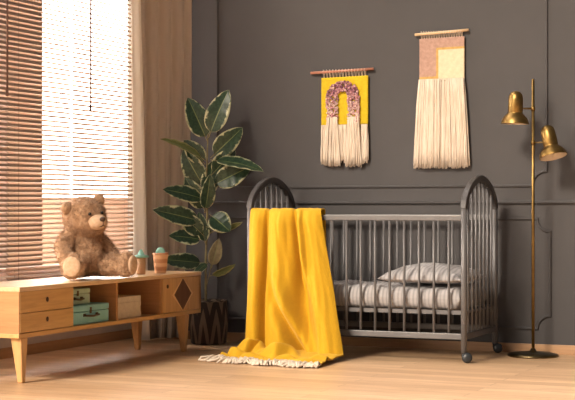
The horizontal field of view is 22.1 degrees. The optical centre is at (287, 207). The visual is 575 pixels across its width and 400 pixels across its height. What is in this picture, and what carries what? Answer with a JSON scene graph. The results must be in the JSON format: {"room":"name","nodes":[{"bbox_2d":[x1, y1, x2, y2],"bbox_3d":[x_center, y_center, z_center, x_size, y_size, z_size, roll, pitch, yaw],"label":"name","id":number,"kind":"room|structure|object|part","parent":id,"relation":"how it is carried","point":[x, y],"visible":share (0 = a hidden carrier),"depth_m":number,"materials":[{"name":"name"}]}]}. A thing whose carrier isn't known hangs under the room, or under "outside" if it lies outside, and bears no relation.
{"room":"bedroom","nodes":[
{"label":"bedroom","id":0,"kind":"room"},
{"bbox_2d":[0,73,132,347],"bbox_3d":[-1.814,-1.250,7.871,0.070,4.200,3.940,0,0,24],"label":"wall","id":1,"kind":"structure","parent":0,"point":[4,342],"depth_m":9.00,"materials":[{"name":"paint"}]},
{"bbox_2d":[0,0,130,279],"bbox_3d":[-1.473,-0.642,8.643,0.090,2.115,2.288,0,0,24],"label":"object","id":2,"kind":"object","parent":1,"relation":"in","point":[1,1],"depth_m":8.85,"materials":[{"name":"beige"}]},
{"bbox_2d":[0,0,8,281],"bbox_3d":[-1.707,-0.631,7.914,0.052,2.127,0.705,0,0,24],"label":"blind","id":3,"kind":"object","parent":2,"relation":"attached to","point":[6,4],"visible":0.93,"depth_m":8.20,"materials":[{"name":"beige wood"}]},
{"bbox_3d":[-1.476,-0.652,8.650,0.040,2.095,2.238,0,0,24],"label":"frame","id":4,"kind":"part","parent":2,"relation":"part of","materials":[{"name":"beige"}]},
{"bbox_3d":[-1.473,0.403,8.643,0.090,0.024,2.288,0,0,24],"label":"sill","id":5,"kind":"part","parent":2,"relation":"part of","materials":[{"name":"beige"}]},
{"bbox_2d":[6,0,71,280],"bbox_3d":[-1.437,-0.631,8.551,0.032,2.127,0.658,0,0,24],"label":"blind","id":6,"kind":"object","parent":2,"relation":"attached to","point":[23,43],"visible":0.83,"depth_m":8.52,"materials":[{"name":"beige"}]},
{"bbox_2d":[70,0,132,253],"bbox_3d":[-1.138,-0.631,9.206,0.052,2.127,0.762,0,0,24],"label":"blind","id":7,"kind":"object","parent":2,"relation":"attached to","point":[90,106],"visible":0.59,"depth_m":9.23,"materials":[{"name":"beige"}]},
{"bbox_3d":[-1.147,-0.620,9.210,0.028,2.080,0.550,0,0,24],"label":"ladder cord","id":8,"kind":"part","parent":7,"relation":"part of","materials":[{"name":"white fabric"}]},
{"bbox_2d":[0,329,132,358],"bbox_3d":[-1.778,0.820,7.846,0.016,0.060,3.924,0,0,24],"label":"baseboard","id":9,"kind":"structure","parent":1,"relation":"attached to","point":[54,345],"depth_m":8.90,"materials":[{"name":"brown wood"}]},
{"bbox_2d":[136,258,145,273],"bbox_3d":[-0.837,0.335,8.415,0.054,0.095,0.054,0,0,24],"label":"plant pot","id":10,"kind":"object","parent":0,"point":[141,267],"depth_m":8.39,"materials":[{"name":"brown ceramic"}]},
{"bbox_2d":[0,338,574,399],"bbox_3d":[0.149,0.900,3.808,7.200,0.100,10.090,0,0,24],"label":"floor","id":11,"kind":"structure","parent":0,"point":[113,370],"depth_m":7.36,"materials":[{"name":"brown wood"}]},
{"bbox_2d":[0,270,200,382],"bbox_3d":[-1.079,0.617,7.998,0.411,0.467,1.905,0,0,24],"label":"sideboard","id":12,"kind":"object","parent":11,"relation":"on","point":[42,306],"visible":0.98,"depth_m":7.71,"materials":[{"name":"brown wood"}]},
{"bbox_3d":[-1.465,0.506,7.138,0.400,0.202,0.020,0,0,24],"label":"panel","id":13,"kind":"part","parent":12,"relation":"part of","materials":[{"name":"brown wood"}]},
{"bbox_3d":[-1.295,0.740,7.113,0.061,0.221,0.062,0,0,24],"label":"leg","id":14,"kind":"part","parent":12,"relation":"part of","materials":[{"name":"brown wood"}]},
{"bbox_3d":[-1.346,0.557,7.341,0.353,0.092,0.476,0,0,24],"label":"drawer","id":15,"kind":"part","parent":12,"relation":"part of","materials":[{"name":"brown wood"}]},
{"bbox_3d":[-1.346,0.457,7.341,0.353,0.102,0.476,0,0,24],"label":"drawer","id":16,"kind":"part","parent":12,"relation":"part of","materials":[{"name":"brown wood"}]},
{"bbox_2d":[73,302,108,325],"bbox_3d":[-1.119,0.557,7.731,0.246,0.098,0.377,0,0,24],"label":"suitcase","id":17,"kind":"object","parent":12,"relation":"on","point":[92,312],"visible":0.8,"depth_m":7.69,"materials":[{"name":"green leather"}]},
{"bbox_2d":[73,287,89,304],"bbox_3d":[-1.153,0.465,7.678,0.186,0.082,0.252,0,0,24],"label":"suitcase","id":18,"kind":"object","parent":17,"relation":"on","point":[80,295],"visible":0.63,"depth_m":7.69,"materials":[{"name":"green leather"}]},
{"bbox_3d":[-1.080,0.476,7.646,0.026,0.020,0.094,0,0,24],"label":"handle","id":19,"kind":"part","parent":18,"relation":"part of","materials":[{"name":"brown leather"}]},
{"bbox_3d":[-1.164,0.437,7.683,0.162,0.026,0.252,0,0,24],"label":"lid","id":20,"kind":"part","parent":18,"relation":"part of","materials":[{"name":"green leather"}]},
{"bbox_3d":[-1.130,0.524,7.736,0.222,0.031,0.377,0,0,24],"label":"lid","id":21,"kind":"part","parent":17,"relation":"part of","materials":[{"name":"green leather"}]},
{"bbox_3d":[-1.019,0.562,7.686,0.026,0.020,0.144,0,0,24],"label":"handle","id":22,"kind":"part","parent":17,"relation":"part of","materials":[{"name":"brown leather"}]},
{"bbox_2d":[53,193,137,279],"bbox_3d":[-1.067,0.154,7.839,0.477,0.455,0.380,0,0,-44],"label":"teddy bear","id":23,"kind":"object","parent":12,"relation":"on","point":[83,249],"visible":1,"depth_m":7.82},
{"bbox_3d":[-1.083,0.394,7.999,0.404,0.022,1.905,0,0,24],"label":"panel","id":24,"kind":"part","parent":12,"relation":"part of","materials":[{"name":"brown wood"}]},
{"bbox_3d":[-1.084,0.618,8.000,0.400,0.022,1.905,0,0,24],"label":"panel","id":25,"kind":"part","parent":12,"relation":"part of","materials":[{"name":"brown wood"}]},
{"bbox_2d":[118,311,140,318],"bbox_3d":[-0.942,0.593,8.137,0.155,0.027,0.262,0,0,24],"label":"book","id":26,"kind":"object","parent":12,"relation":"on","point":[137,313],"visible":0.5,"depth_m":8.11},
{"bbox_2d":[118,306,140,313],"bbox_3d":[-0.941,0.564,8.140,0.150,0.029,0.252,0,0,24],"label":"book","id":27,"kind":"object","parent":26,"relation":"on","point":[134,308],"visible":0.36,"depth_m":8.11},
{"bbox_2d":[118,301,140,307],"bbox_3d":[-0.944,0.536,8.133,0.158,0.025,0.262,0,0,24],"label":"book","id":28,"kind":"object","parent":27,"relation":"on","point":[136,303],"visible":0.46,"depth_m":8.11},
{"bbox_2d":[118,295,140,302],"bbox_3d":[-0.940,0.507,8.142,0.150,0.031,0.252,0,0,24],"label":"book","id":29,"kind":"object","parent":28,"relation":"on","point":[121,298],"visible":0.38,"depth_m":8.12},
{"bbox_3d":[-0.901,0.740,8.776,0.061,0.221,0.062,0,0,24],"label":"leg","id":30,"kind":"part","parent":12,"relation":"part of","materials":[{"name":"brown wood"}]},
{"bbox_2d":[135,249,148,273],"bbox_3d":[-0.837,0.310,8.415,0.094,0.143,0.094,0,0,24],"label":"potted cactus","id":31,"kind":"object","parent":12,"relation":"on","point":[141,257],"visible":0.95,"depth_m":8.39,"materials":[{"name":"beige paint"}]},
{"bbox_3d":[-0.837,0.264,8.415,0.094,0.049,0.094,0,0,24],"label":"brim lid","id":32,"kind":"part","parent":31,"relation":"part of","materials":[{"name":"green plant"}]},
{"bbox_2d":[153,247,167,272],"bbox_3d":[-0.737,0.307,8.543,0.092,0.150,0.092,0,0,24],"label":"potted cactus","id":33,"kind":"object","parent":12,"relation":"on","point":[160,258],"visible":1,"depth_m":8.51,"materials":[{"name":"ceramic"}]},
{"bbox_3d":[-0.621,0.505,8.578,0.018,0.196,0.465,0,0,24],"label":"door","id":34,"kind":"part","parent":12,"relation":"part of","materials":[{"name":"brown wood"}]},
{"bbox_3d":[-0.617,0.740,8.651,0.061,0.221,0.062,0,0,24],"label":"leg","id":35,"kind":"part","parent":12,"relation":"part of","materials":[{"name":"brown wood"}]},
{"bbox_3d":[-0.704,0.506,8.863,0.400,0.202,0.020,0,0,24],"label":"panel","id":36,"kind":"part","parent":12,"relation":"part of","materials":[{"name":"brown wood"}]},
{"bbox_2d":[131,0,191,339],"bbox_3d":[-1.321,-0.526,8.400,0.240,2.712,2.500,0,0,30],"label":"curtain","id":37,"kind":"object","parent":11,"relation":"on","point":[161,30],"visible":0.73,"depth_m":9.30,"materials":[{"name":"beige fabric"}]},
{"bbox_2d":[153,90,263,344],"bbox_3d":[-0.493,0.059,9.164,0.683,1.582,0.283,0,0,-3],"label":"rubber plant","id":38,"kind":"object","parent":11,"relation":"on","point":[226,170],"visible":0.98,"depth_m":9.13,"materials":[{"name":"green plant"}]},
{"bbox_3d":[-0.506,0.064,9.174,0.020,1.091,0.036,0,0,-37],"label":"stem","id":39,"kind":"part","parent":38,"relation":"part of","materials":[{"name":"plant"}]},
{"bbox_2d":[189,299,227,344],"bbox_3d":[-0.491,0.714,9.184,0.244,0.273,0.244,0,0,24],"label":"basket","id":40,"kind":"object","parent":11,"relation":"on","point":[210,326],"depth_m":9.08,"materials":[{"name":"black wicker"}]},
{"bbox_2d":[246,175,502,362],"bbox_3d":[0.510,0.335,8.566,1.355,1.031,0.662,0,0,24],"label":"crib","id":41,"kind":"object","parent":11,"relation":"on","point":[476,330],"visible":0.62,"depth_m":8.30,"materials":[{"name":"grey paint"}]},
{"bbox_3d":[-0.218,0.395,8.553,0.032,0.800,0.033,0,0,24],"label":"post","id":42,"kind":"part","parent":41,"relation":"part of","materials":[{"name":"grey paint"}]},
{"bbox_2d":[198,208,343,367],"bbox_3d":[-0.064,0.426,8.171,0.736,0.845,0.683,0,0,24],"label":"throw blanket","id":43,"kind":"object","parent":41,"relation":"on","point":[292,321],"visible":1,"depth_m":8.30,"materials":[{"name":"yellow fabric"}]},
{"bbox_3d":[0.372,0.058,8.293,1.266,0.030,0.020,0,0,24],"label":"rail","id":44,"kind":"part","parent":41,"relation":"part of","materials":[{"name":"grey paint"}]},
{"bbox_3d":[0.372,0.707,8.293,1.266,0.033,0.020,0,0,24],"label":"rail","id":45,"kind":"part","parent":41,"relation":"part of","materials":[{"name":"grey paint"}]},
{"bbox_3d":[0.620,0.058,8.854,1.266,0.030,0.020,0,0,24],"label":"rail","id":46,"kind":"part","parent":41,"relation":"part of","materials":[{"name":"grey paint"}]},
{"bbox_2d":[334,280,485,309],"bbox_3d":[0.496,0.497,8.572,1.230,0.134,0.567,0,0,24],"label":"mattress","id":47,"kind":"object","parent":41,"relation":"on","point":[426,289],"visible":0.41,"depth_m":8.26,"materials":[{"name":"grey fabric"}]},
{"bbox_2d":[378,263,485,283],"bbox_3d":[0.830,0.371,8.418,0.485,0.110,0.509,0,0,24],"label":"pillow","id":48,"kind":"object","parent":47,"relation":"on","point":[426,269],"visible":0.71,"depth_m":8.22,"materials":[{"name":"grey fabric"}]},
{"bbox_3d":[0.620,0.707,8.854,1.266,0.033,0.020,0,0,24],"label":"rail","id":49,"kind":"part","parent":41,"relation":"part of","materials":[{"name":"grey paint"}]},
{"bbox_3d":[0.501,0.577,8.572,1.276,0.022,0.582,0,0,24],"label":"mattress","id":50,"kind":"part","parent":41,"relation":"part of","materials":[{"name":"grey paint"}]},
{"bbox_3d":[0.963,0.395,8.032,0.032,0.800,0.033,0,0,24],"label":"post","id":51,"kind":"part","parent":41,"relation":"part of","materials":[{"name":"grey paint"}]},
{"bbox_3d":[1.087,0.707,8.313,0.022,0.033,0.614,0,0,24],"label":"rail","id":52,"kind":"part","parent":41,"relation":"part of","materials":[{"name":"grey paint"}]},
{"bbox_3d":[1.210,0.395,8.594,0.032,0.800,0.033,0,0,24],"label":"post","id":53,"kind":"part","parent":41,"relation":"part of","materials":[{"name":"grey paint"}]},
{"bbox_2d":[501,79,566,358],"bbox_3d":[1.414,0.058,8.398,0.377,1.584,0.292,0,0,24],"label":"floor lamp","id":54,"kind":"object","parent":11,"relation":"on","point":[551,151],"visible":1,"depth_m":8.37,"materials":[{"name":"gold metal"}]},
{"bbox_3d":[1.298,-0.569,8.403,0.160,0.191,0.160,0,0,24],"label":"lamp shade","id":55,"kind":"part","parent":54,"relation":"part of","materials":[{"name":"gold metal"}]},
{"bbox_3d":[1.503,-0.365,8.326,0.156,0.205,0.158,0,0,24],"label":"lamp shade","id":56,"kind":"part","parent":54,"relation":"part of","materials":[{"name":"gold metal"}]},
{"bbox_2d":[185,0,574,344],"bbox_3d":[2.239,-0.600,8.319,7.015,2.900,0.150,0,0,24],"label":"wall","id":57,"kind":"structure","parent":0,"point":[269,50],"depth_m":8.93,"materials":[{"name":"grey paint"}]},
{"bbox_2d":[172,331,574,354],"bbox_3d":[2.217,0.823,8.238,6.990,0.054,0.016,0,0,24],"label":"baseboard","id":58,"kind":"structure","parent":57,"relation":"attached to","point":[231,336],"depth_m":8.81,"materials":[{"name":"brown wood"}]},
{"bbox_2d":[188,200,574,203],"bbox_3d":[2.214,-0.032,8.238,6.995,0.018,0.018,0,0,24],"label":"trim","id":59,"kind":"structure","parent":57,"relation":"attached to","point":[435,201],"depth_m":8.92,"materials":[{"name":"grey paint"}]},
{"bbox_2d":[216,0,547,187],"bbox_3d":[0.527,-1.039,8.985,2.149,1.836,0.012,0,0,24],"label":"trim","id":60,"kind":"structure","parent":57,"relation":"attached to","point":[217,1],"depth_m":8.87,"materials":[{"name":"grey paint"}]},
{"bbox_2d":[216,217,550,329],"bbox_3d":[0.537,0.387,8.981,2.169,0.651,0.012,0,0,24],"label":"trim","id":61,"kind":"structure","parent":57,"relation":"attached to","point":[536,219],"depth_m":8.60,"materials":[{"name":"grey paint"}]},
{"bbox_2d":[310,29,469,168],"bbox_3d":[0.610,-0.643,8.925,1.025,0.826,0.034,0,0,24],"label":"wall hanging","id":62,"kind":"object","parent":57,"relation":"attached to","point":[441,140],"depth_m":8.83},
{"bbox_3d":[0.351,-0.654,9.051,0.308,0.304,0.008,0,0,24],"label":"woven panel","id":63,"kind":"part","parent":62,"relation":"part of","materials":[{"name":"yellow fabric"}]},
{"bbox_3d":[0.922,-0.883,8.799,0.280,0.266,0.008,0,0,24],"label":"woven panel","id":64,"kind":"part","parent":62,"relation":"part of","materials":[{"name":"pink fabric"}]}
]}

